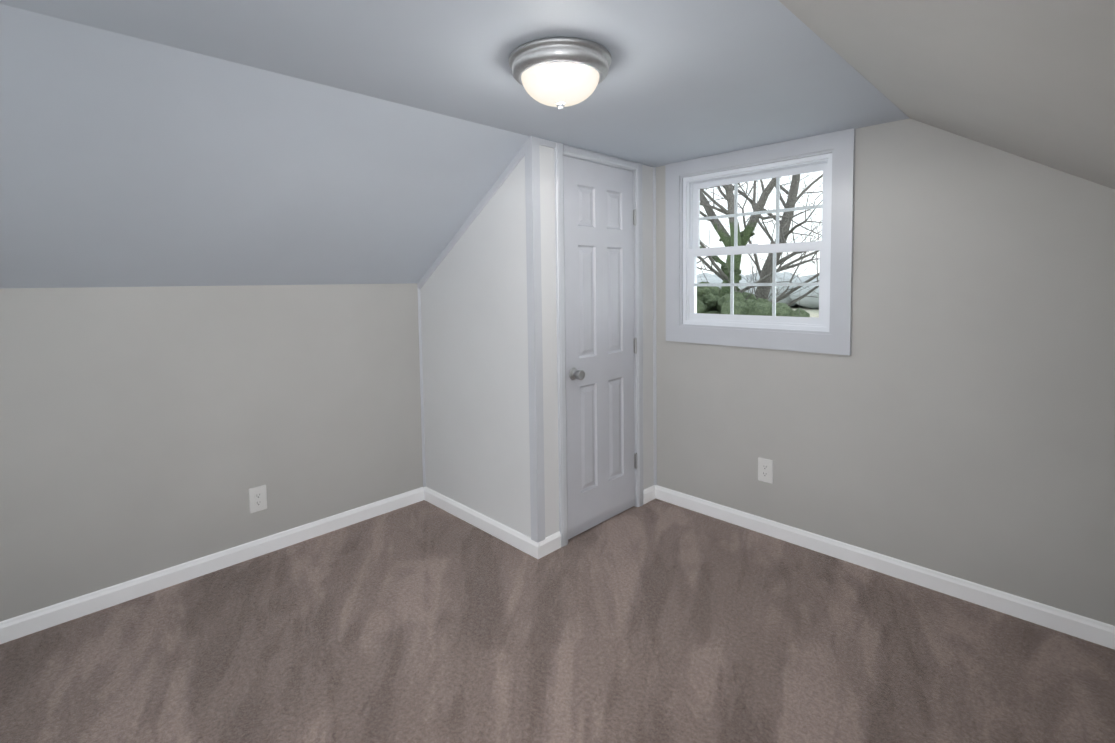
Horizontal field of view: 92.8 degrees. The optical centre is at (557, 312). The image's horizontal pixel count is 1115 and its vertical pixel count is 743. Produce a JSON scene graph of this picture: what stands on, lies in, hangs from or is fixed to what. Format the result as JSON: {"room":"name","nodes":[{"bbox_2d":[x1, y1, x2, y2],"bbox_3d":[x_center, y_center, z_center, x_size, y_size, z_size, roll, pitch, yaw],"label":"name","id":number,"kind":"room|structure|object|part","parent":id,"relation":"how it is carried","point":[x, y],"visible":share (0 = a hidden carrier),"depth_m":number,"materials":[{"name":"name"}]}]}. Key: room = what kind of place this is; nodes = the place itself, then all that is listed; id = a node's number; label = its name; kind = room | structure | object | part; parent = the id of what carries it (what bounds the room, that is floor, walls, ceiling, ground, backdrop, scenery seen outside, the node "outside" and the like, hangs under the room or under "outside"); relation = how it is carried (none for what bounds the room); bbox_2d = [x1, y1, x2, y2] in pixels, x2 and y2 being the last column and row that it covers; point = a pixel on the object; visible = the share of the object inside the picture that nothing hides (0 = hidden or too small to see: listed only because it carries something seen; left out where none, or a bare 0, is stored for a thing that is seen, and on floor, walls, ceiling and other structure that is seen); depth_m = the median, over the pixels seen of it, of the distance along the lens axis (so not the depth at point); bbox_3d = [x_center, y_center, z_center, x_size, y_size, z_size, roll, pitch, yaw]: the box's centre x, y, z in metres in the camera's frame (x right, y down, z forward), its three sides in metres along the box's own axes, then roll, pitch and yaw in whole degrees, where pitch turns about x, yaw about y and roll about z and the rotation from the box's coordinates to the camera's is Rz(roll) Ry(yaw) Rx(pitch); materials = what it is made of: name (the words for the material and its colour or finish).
{"room":"empty attic bedroom","nodes":[
{"label":"empty attic bedroom","id":0,"kind":"room"},
{"bbox_2d":[0,283,423,621],"bbox_3d":[-1.621,0.558,2.713,0.100,1.394,4.100,3,5,45],"label":"wall","id":1,"kind":"structure","parent":0,"point":[144,431],"depth_m":2.50,"materials":[{"name":"beige paint"}]},
{"bbox_2d":[0,487,423,643],"bbox_3d":[-1.934,1.240,2.346,0.014,0.084,3.042,3,5,45],"label":"baseboard","id":2,"kind":"structure","parent":1,"relation":"attached to","point":[13,628],"depth_m":2.52,"materials":[{"name":"white paint"}]},
{"bbox_2d":[249,485,266,513],"bbox_3d":[-1.541,0.958,2.733,0.008,0.130,0.082,3,5,45],"label":"outlet","id":3,"kind":"object","parent":1,"relation":"attached to","point":[257,498],"visible":1,"depth_m":2.73,"materials":[{"name":"plastic"}]},
{"bbox_2d":[0,4,529,287],"bbox_3d":[-1.245,-0.505,2.265,1.146,0.796,4.100,3,5,45],"label":"ceiling","id":4,"kind":"structure","parent":0,"point":[127,161],"depth_m":2.03,"materials":[{"name":"paint"}]},
{"bbox_2d":[0,0,908,166],"bbox_3d":[-0.364,-0.829,1.367,1.389,0.100,4.100,3,5,45],"label":"ceiling","id":5,"kind":"structure","parent":0,"point":[684,80],"depth_m":1.67,"materials":[{"name":"paint"}]},
{"bbox_2d":[509,37,610,109],"bbox_3d":[0.009,-0.723,1.681,0.323,0.158,0.323,3,5,45],"label":"ceiling light fixture","id":6,"kind":"object","parent":5,"relation":"attached to","point":[560,73],"visible":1,"depth_m":1.58,"materials":[{"name":"white glass"}]},
{"bbox_3d":[0.009,-0.705,1.682,0.247,0.081,0.247,3,5,45],"label":"lamp shade","id":7,"kind":"part","parent":6,"relation":"part of","materials":[{"name":"white glass"}]},
{"bbox_2d":[420,145,551,537],"bbox_3d":[-0.456,0.173,3.040,1.071,2.093,0.100,3,5,45],"label":"wall","id":8,"kind":"structure","parent":0,"point":[474,322],"depth_m":2.90,"materials":[{"name":"paint"}]},
{"bbox_2d":[417,283,425,486],"bbox_3d":[-0.868,0.467,3.390,0.012,1.310,0.012,3,5,45],"label":"trim","id":9,"kind":"structure","parent":8,"relation":"attached to","point":[421,387],"depth_m":3.39,"materials":[{"name":"white paint"}]},
{"bbox_2d":[418,144,524,288],"bbox_3d":[-0.511,-0.490,2.970,1.110,0.743,0.009,3,5,45],"label":"trim","id":10,"kind":"structure","parent":8,"relation":"attached to","point":[503,177],"depth_m":2.90,"materials":[{"name":"white paint"}]},
{"bbox_2d":[424,487,539,558],"bbox_3d":[-0.478,1.179,3.053,1.085,0.084,0.014,3,5,45],"label":"baseboard","id":11,"kind":"structure","parent":8,"relation":"attached to","point":[512,537],"depth_m":2.97,"materials":[{"name":"white paint"}]},
{"bbox_2d":[525,136,544,542],"bbox_3d":[-0.112,0.150,2.646,0.051,2.009,0.051,3,5,45],"label":"trim","id":12,"kind":"structure","parent":8,"relation":"attached to","point":[534,296],"depth_m":2.63,"materials":[{"name":"white paint"}]},
{"bbox_2d":[0,498,1114,742],"bbox_3d":[-0.296,1.385,1.492,3.750,0.150,4.350,3,5,45],"label":"floor","id":13,"kind":"structure","parent":0,"point":[648,622],"depth_m":1.99,"materials":[{"name":"carpet"}]},
{"bbox_2d":[547,147,653,533],"bbox_3d":[0.251,0.163,3.063,0.100,2.093,0.930,3,5,45],"label":"wall","id":14,"kind":"structure","parent":0,"point":[647,252],"depth_m":3.24,"materials":[{"name":"paint"}]},
{"bbox_2d":[539,138,555,147],"bbox_3d":[-0.053,-0.842,2.633,0.010,0.030,0.114,3,5,45],"label":"trim","id":15,"kind":"structure","parent":14,"relation":"attached to","point":[547,143],"depth_m":2.63,"materials":[{"name":"white paint"}]},
{"bbox_2d":[540,531,560,557],"bbox_3d":[-0.039,1.192,2.735,0.014,0.084,0.152,3,5,45],"label":"baseboard","id":16,"kind":"structure","parent":14,"relation":"attached to","point":[550,544],"depth_m":2.73,"materials":[{"name":"white paint"}]},
{"bbox_2d":[554,142,642,546],"bbox_3d":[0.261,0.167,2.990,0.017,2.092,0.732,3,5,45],"label":"door frame","id":17,"kind":"structure","parent":14,"relation":"attached to","point":[560,149],"depth_m":2.79,"materials":[{"name":"white paint"}]},
{"bbox_2d":[563,156,636,538],"bbox_3d":[0.269,0.188,2.996,0.100,2.030,0.622,3,5,45],"label":"closet door","id":18,"kind":"structure","parent":14,"relation":"in","point":[599,225],"depth_m":2.98,"materials":[{"name":"white paint"}]},
{"bbox_3d":[0.107,0.326,2.813,0.065,0.066,0.066,3,5,45],"label":"knob","id":19,"kind":"part","parent":18,"relation":"part of","materials":[{"name":"grey metal"}]},
{"bbox_2d":[643,485,655,503],"bbox_3d":[0.577,1.148,3.356,0.014,0.084,0.128,3,5,45],"label":"baseboard","id":20,"kind":"structure","parent":14,"relation":"attached to","point":[649,494],"depth_m":3.35,"materials":[{"name":"white paint"}]},
{"bbox_2d":[656,118,1114,625],"bbox_3d":[1.161,0.035,2.905,3.750,2.343,0.140,3,5,45],"label":"wall","id":21,"kind":"structure","parent":0,"point":[953,414],"depth_m":2.30,"materials":[{"name":"beige paint"}]},
{"bbox_2d":[653,167,656,484],"bbox_3d":[0.613,0.100,3.345,0.014,2.009,0.014,3,5,45],"label":"trim","id":22,"kind":"structure","parent":21,"relation":"attached to","point":[654,334],"depth_m":3.35,"materials":[{"name":"white paint"}]},
{"bbox_2d":[665,128,854,354],"bbox_3d":[1.075,-0.351,2.929,1.036,1.072,0.129,3,5,45],"label":"gable window","id":23,"kind":"structure","parent":21,"relation":"in","point":[692,218],"depth_m":2.84,"materials":[{"name":"white plastic"}]},
{"bbox_3d":[1.072,-0.157,2.927,0.728,0.359,0.003,3,5,45],"label":"glass","id":24,"kind":"part","parent":23,"relation":"part of","materials":[{"name":"clear glass"}]},
{"bbox_3d":[1.075,-0.162,2.929,0.796,0.437,0.040,3,5,45],"label":"sash","id":25,"kind":"part","parent":23,"relation":"part of","materials":[{"name":"white plastic"}]},
{"bbox_3d":[1.100,-0.553,2.937,0.788,0.442,0.030,3,5,45],"label":"sash","id":26,"kind":"part","parent":23,"relation":"part of","materials":[{"name":"white plastic"}]},
{"bbox_3d":[1.095,-0.552,2.932,0.720,0.374,0.003,3,5,45],"label":"glass","id":27,"kind":"part","parent":23,"relation":"part of","materials":[{"name":"clear glass"}]},
{"bbox_2d":[758,457,772,483],"bbox_3d":[1.130,0.857,2.889,0.082,0.130,0.008,3,5,45],"label":"outlet","id":28,"kind":"object","parent":21,"relation":"attached to","point":[765,470],"visible":1,"depth_m":2.88,"materials":[{"name":"plastic"}]},
{"bbox_2d":[654,485,1114,649],"bbox_3d":[1.503,1.183,2.539,2.479,0.084,0.014,3,5,45],"label":"baseboard","id":29,"kind":"structure","parent":21,"relation":"attached to","point":[1078,626],"depth_m":2.41,"materials":[{"name":"white paint"}]},
{"bbox_2d":[778,0,1114,189],"bbox_3d":[0.547,-0.426,0.491,1.203,0.796,4.100,3,5,45],"label":"ceiling","id":30,"kind":"structure","parent":0,"point":[1033,80],"depth_m":1.21,"materials":[{"name":"beige paint"}]},
{"label":"outside","id":31,"kind":"structure","parent":0,"visible":0},
{"bbox_2d":[790,306,818,317],"bbox_3d":[119.545,-3.674,124.868,500.000,0.300,460.000,3,5,45],"label":"ground","id":32,"kind":"structure","parent":31,"point":[814,313],"depth_m":83.73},
{"bbox_2d":[697,172,822,316],"bbox_3d":[4.543,-2.278,14.146,12.968,12.770,11.119,3,5,45],"label":"tree","id":33,"kind":"object","parent":32,"relation":"on","point":[748,299],"depth_m":13.83,"materials":[{"name":"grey plant"}]},
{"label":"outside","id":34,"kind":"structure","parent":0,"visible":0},
{"bbox_2d":[697,272,818,308],"bbox_3d":[51.796,-3.997,86.335,345.762,7.252,22.414,3,5,45],"label":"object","id":35,"kind":"object","parent":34,"point":[809,302],"depth_m":92.09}
]}

